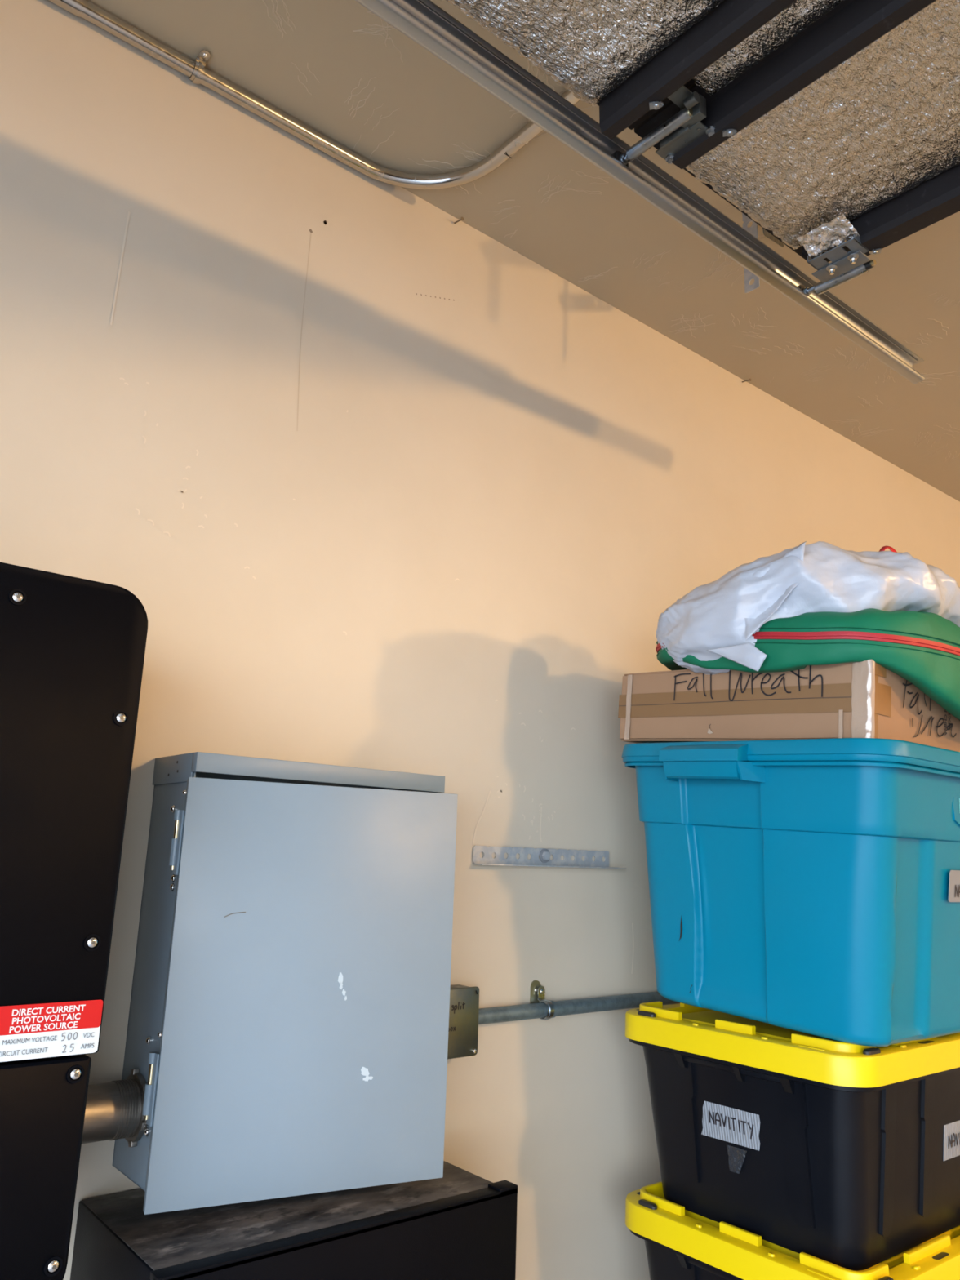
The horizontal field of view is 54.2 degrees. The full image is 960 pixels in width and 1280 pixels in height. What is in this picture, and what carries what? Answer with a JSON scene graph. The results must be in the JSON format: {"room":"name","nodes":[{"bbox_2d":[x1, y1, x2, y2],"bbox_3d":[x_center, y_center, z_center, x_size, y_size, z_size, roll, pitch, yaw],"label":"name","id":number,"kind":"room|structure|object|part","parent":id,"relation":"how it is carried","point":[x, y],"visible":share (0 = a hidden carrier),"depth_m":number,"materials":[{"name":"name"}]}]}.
{"room":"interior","nodes":[
{"label":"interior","id":0,"kind":"room"},
{"bbox_2d":[0,0,959,1279],"bbox_3d":[0.757,0.586,2.596,6.950,2.740,0.151,12,-16,-38],"label":"wall","id":1,"kind":"structure","parent":0,"point":[376,484],"depth_m":1.86,"materials":[{"name":"paint"}]},
{"bbox_2d":[0,562,147,1279],"bbox_3d":[-0.854,0.299,1.004,0.814,0.838,0.304,12,-16,-38],"label":"electrical panel","id":2,"kind":"object","parent":1,"relation":"attached to","point":[73,649],"visible":1,"depth_m":1.11,"materials":[{"name":"black metal"}]},
{"bbox_2d":[112,751,457,1214],"bbox_3d":[-0.275,0.498,1.467,0.479,0.613,0.277,12,-16,-38],"label":"enclosure","id":3,"kind":"object","parent":1,"relation":"attached to","point":[288,1025],"visible":1,"depth_m":1.38,"materials":[{"name":"grey metal"}]},
{"bbox_2d":[81,1068,146,1146],"bbox_3d":[-0.550,0.653,1.289,0.160,0.100,0.098,12,-16,-38],"label":"pipe nipple","id":4,"kind":"object","parent":3,"relation":"attached to","point":[113,1108],"visible":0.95,"depth_m":1.29,"materials":[{"name":"metal"}]},
{"bbox_2d":[152,751,444,792],"bbox_3d":[-0.292,0.236,1.577,0.458,0.042,0.168,12,-16,-38],"label":"hood","id":5,"kind":"object","parent":3,"relation":"attached to","point":[180,772],"depth_m":1.48,"materials":[{"name":"grey metal"}]},
{"bbox_2d":[453,217,463,223],"bbox_3d":[-0.049,-0.942,2.112,0.008,0.009,0.032,12,-16,-38],"label":"nail","id":6,"kind":"object","parent":1,"relation":"attached to","point":[462,218],"visible":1,"depth_m":2.11,"materials":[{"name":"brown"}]},
{"bbox_2d":[447,984,479,1058],"bbox_3d":[-0.066,0.708,1.742,0.120,0.121,0.062,12,-16,-38],"label":"junction box","id":7,"kind":"object","parent":1,"relation":"attached to","point":[463,1032],"visible":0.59,"depth_m":1.74,"materials":[{"name":"grey metal"}]},
{"bbox_2d":[472,845,626,868],"bbox_3d":[0.158,0.464,1.997,0.423,0.038,0.030,12,-16,-38],"label":"bracket","id":8,"kind":"object","parent":1,"relation":"attached to","point":[544,860],"visible":1,"depth_m":1.99,"materials":[{"name":"grey metal"}]},
{"bbox_2d":[539,848,551,862],"bbox_3d":[0.140,0.459,1.993,0.030,0.030,0.010,12,-16,-38],"label":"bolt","id":9,"kind":"object","parent":8,"relation":"in","point":[544,854],"depth_m":1.99,"materials":[{"name":"grey metal"}]},
{"bbox_3d":[0.158,0.481,1.993,0.422,0.002,0.030,12,-16,-38],"label":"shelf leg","id":10,"kind":"part","parent":8,"relation":"part of","materials":[{"name":"grey metal"}]},
{"bbox_2d":[478,980,679,1024],"bbox_3d":[0.516,0.820,2.221,1.404,0.075,0.040,12,-16,-38],"label":"conduit","id":11,"kind":"object","parent":1,"relation":"attached to","point":[541,1008],"visible":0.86,"depth_m":1.93,"materials":[{"name":"grey metal"}]},
{"bbox_2d":[87,0,959,502],"bbox_3d":[2.885,-1.303,0.435,6.950,0.121,6.700,12,-16,-38],"label":"ceiling","id":12,"kind":"structure","parent":0,"point":[337,68],"depth_m":2.13,"materials":[{"name":"beige paint"}]},
{"bbox_2d":[47,0,580,189],"bbox_3d":[0.214,-1.387,0.127,2.082,0.039,3.500,12,-16,-38],"label":"conduit","id":13,"kind":"object","parent":12,"relation":"attached to","point":[196,72],"visible":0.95,"depth_m":1.81,"materials":[{"name":"silver metal"}]},
{"bbox_2d":[355,0,924,383],"bbox_3d":[-0.254,0.176,1.010,2.968,2.740,0.199,12,-16,-38],"label":"door track","id":14,"kind":"object","parent":12,"relation":"attached to","point":[423,21],"visible":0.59,"depth_m":1.49,"materials":[{"name":"silver metal"}]},
{"bbox_2d":[445,0,959,294],"bbox_3d":[1.357,-1.224,-0.699,2.147,0.078,4.906,12,-16,-38],"label":"garage door","id":15,"kind":"structure","parent":14,"relation":"attached to","point":[833,126],"depth_m":1.36,"materials":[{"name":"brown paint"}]},
{"bbox_3d":[1.571,-1.198,-0.543,0.378,0.022,4.880,12,-16,-38],"label":"foil panel","id":16,"kind":"part","parent":15,"relation":"part of","materials":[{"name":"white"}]},
{"bbox_3d":[1.589,-1.212,-0.532,0.502,0.012,4.869,12,-16,-38],"label":"door","id":17,"kind":"part","parent":15,"relation":"part of","materials":[{"name":"grey metal"}]},
{"bbox_3d":[0.288,-0.778,1.406,0.099,0.036,0.096,12,-16,-38],"label":"hinge plate","id":18,"kind":"part","parent":15,"relation":"part of","materials":[{"name":"grey metal"}]},
{"bbox_3d":[0.306,-0.777,1.384,0.013,0.013,0.014,12,-16,-38],"label":"stem","id":19,"kind":"part","parent":15,"relation":"part of","materials":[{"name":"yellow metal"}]},
{"bbox_3d":[1.734,-1.150,-0.427,0.031,0.052,4.862,12,-16,-38],"label":"rail","id":20,"kind":"part","parent":15,"relation":"part of","materials":[{"name":"black metal"}]},
{"bbox_3d":[1.817,-1.164,-0.431,0.085,0.021,4.746,12,-16,-38],"label":"foil panel","id":21,"kind":"part","parent":15,"relation":"part of","materials":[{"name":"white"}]},
{"bbox_3d":[1.979,-1.127,-0.222,0.499,0.012,4.869,12,-16,-38],"label":"door","id":22,"kind":"part","parent":15,"relation":"part of","materials":[{"name":"brown paint"}]},
{"bbox_3d":[1.842,-1.131,-0.360,0.035,0.052,4.832,12,-16,-38],"label":"rail","id":23,"kind":"part","parent":15,"relation":"part of","materials":[{"name":"brown paint"}]},
{"bbox_3d":[0.627,-0.666,1.789,0.010,0.009,0.032,12,-16,-38],"label":"roller stem","id":24,"kind":"part","parent":15,"relation":"part of","materials":[{"name":"silver metal"}]},
{"bbox_3d":[1.984,-1.109,-0.221,0.364,0.022,4.869,12,-16,-38],"label":"foil panel","id":25,"kind":"part","parent":15,"relation":"part of","materials":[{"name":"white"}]},
{"bbox_2d":[826,264,837,271],"bbox_3d":[0.636,-0.674,1.696,0.019,0.002,0.019,-10,-17,41],"label":"washer","id":26,"kind":"object","parent":15,"relation":"in","point":[828,267],"depth_m":1.69,"materials":[{"name":"silver metal"}]},
{"bbox_3d":[0.653,-0.675,1.697,0.040,0.002,0.093,12,-16,-38],"label":"slide plate","id":27,"kind":"part","parent":15,"relation":"part of","materials":[{"name":"silver metal"}]},
{"bbox_2d":[847,253,858,260],"bbox_3d":[0.662,-0.680,1.664,0.019,0.002,0.019,-4,-14,26],"label":"washer","id":28,"kind":"object","parent":15,"relation":"in","point":[851,256],"depth_m":1.66,"materials":[{"name":"silver metal"}]},
{"bbox_3d":[0.704,-0.679,1.696,0.015,0.015,0.011,12,-16,-38],"label":"stem","id":29,"kind":"part","parent":15,"relation":"part of","materials":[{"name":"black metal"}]},
{"bbox_3d":[2.183,-1.069,-0.140,0.052,0.050,4.752,12,-16,-38],"label":"rail","id":30,"kind":"part","parent":15,"relation":"part of","materials":[{"name":"black metal"}]},
{"bbox_3d":[2.787,1.497,-0.207,6.950,0.150,6.700,12,-16,-38],"label":"floor","id":31,"kind":"structure","parent":0,"visible":0},
{"bbox_2d":[70,1160,517,1279],"bbox_3d":[-0.272,1.226,1.296,0.564,0.842,0.312,12,-16,-38],"label":"base cabinet","id":32,"kind":"object","parent":31,"relation":"on","point":[461,1224],"visible":0.92,"depth_m":1.29,"materials":[{"name":"black"}]},
{"bbox_3d":[0.702,1.598,1.747,0.762,0.357,0.533,12,-16,-38],"label":"storage tote","id":33,"kind":"object","parent":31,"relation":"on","visible":0},
{"bbox_2d":[625,1181,959,1279],"bbox_3d":[0.714,1.266,1.823,0.762,0.357,0.533,12,-16,-38],"label":"storage tote","id":34,"kind":"object","parent":33,"relation":"on","point":[681,1243],"visible":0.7,"depth_m":1.64,"materials":[{"name":"yellow plastic"}]},
{"bbox_2d":[625,1001,959,1270],"bbox_3d":[0.725,0.935,1.899,0.762,0.357,0.533,12,-16,-38],"label":"storage tote","id":35,"kind":"object","parent":34,"relation":"on","point":[845,1155],"visible":0.81,"depth_m":1.64,"materials":[{"name":"black plastic"}]},
{"bbox_2d":[621,737,959,1046],"bbox_3d":[0.759,0.494,1.931,0.852,0.525,0.614,12,-16,-38],"label":"tote","id":36,"kind":"object","parent":35,"relation":"on","point":[807,886],"visible":1,"depth_m":1.65,"materials":[{"name":"teal plastic"}]},
{"bbox_3d":[0.375,0.258,1.844,0.011,0.035,0.056,-7,-16,34],"label":"handle","id":37,"kind":"part","parent":36,"relation":"part of","materials":[{"name":"teal plastic"}]},
{"bbox_3d":[0.490,0.240,1.707,0.060,0.036,0.014,5,-13,-14],"label":"handle","id":38,"kind":"part","parent":36,"relation":"part of","materials":[{"name":"teal plastic"}]},
{"bbox_2d":[617,659,959,751],"bbox_3d":[0.716,0.172,1.990,0.619,0.187,0.583,12,-16,-38],"label":"cardboard box","id":39,"kind":"object","parent":36,"relation":"on","point":[865,699],"visible":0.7,"depth_m":1.73,"materials":[{"name":"brown cardboard"}]},
{"bbox_2d":[655,608,959,719],"bbox_3d":[0.753,0.100,1.982,0.762,0.234,0.667,12,-16,-38],"label":"bag","id":40,"kind":"object","parent":39,"relation":"on","point":[922,648],"visible":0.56,"depth_m":1.63,"materials":[{"name":"green fabric"}]},
{"bbox_2d":[656,541,959,675],"bbox_3d":[0.759,-0.025,1.877,0.733,0.260,0.426,6,-13,-16],"label":"plastic bag","id":41,"kind":"object","parent":40,"relation":"on","point":[719,618],"visible":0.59,"depth_m":1.72,"materials":[{"name":"grey plastic"}]},
{"bbox_3d":[0.779,0.274,1.992,0.821,0.038,0.615,12,-14,-38],"label":"lid","id":42,"kind":"part","parent":36,"relation":"part of","materials":[{"name":"teal plastic"}]},
{"bbox_3d":[0.730,0.798,1.930,0.762,0.047,0.533,12,-16,-38],"label":"lid","id":43,"kind":"part","parent":35,"relation":"part of","materials":[{"name":"yellow plastic"}]},
{"bbox_3d":[0.541,0.871,1.598,0.029,0.236,0.044,12,-16,-38],"label":"panel","id":44,"kind":"part","parent":35,"relation":"part of","materials":[{"name":"black plastic"}]},
{"bbox_3d":[0.689,0.877,1.586,0.040,0.243,0.030,12,-16,-38],"label":"panel","id":45,"kind":"part","parent":35,"relation":"part of","materials":[{"name":"black plastic"}]},
{"bbox_3d":[0.796,0.898,1.671,0.040,0.239,0.030,12,-16,-38],"label":"panel","id":46,"kind":"part","parent":35,"relation":"part of","materials":[{"name":"black plastic"}]}
]}

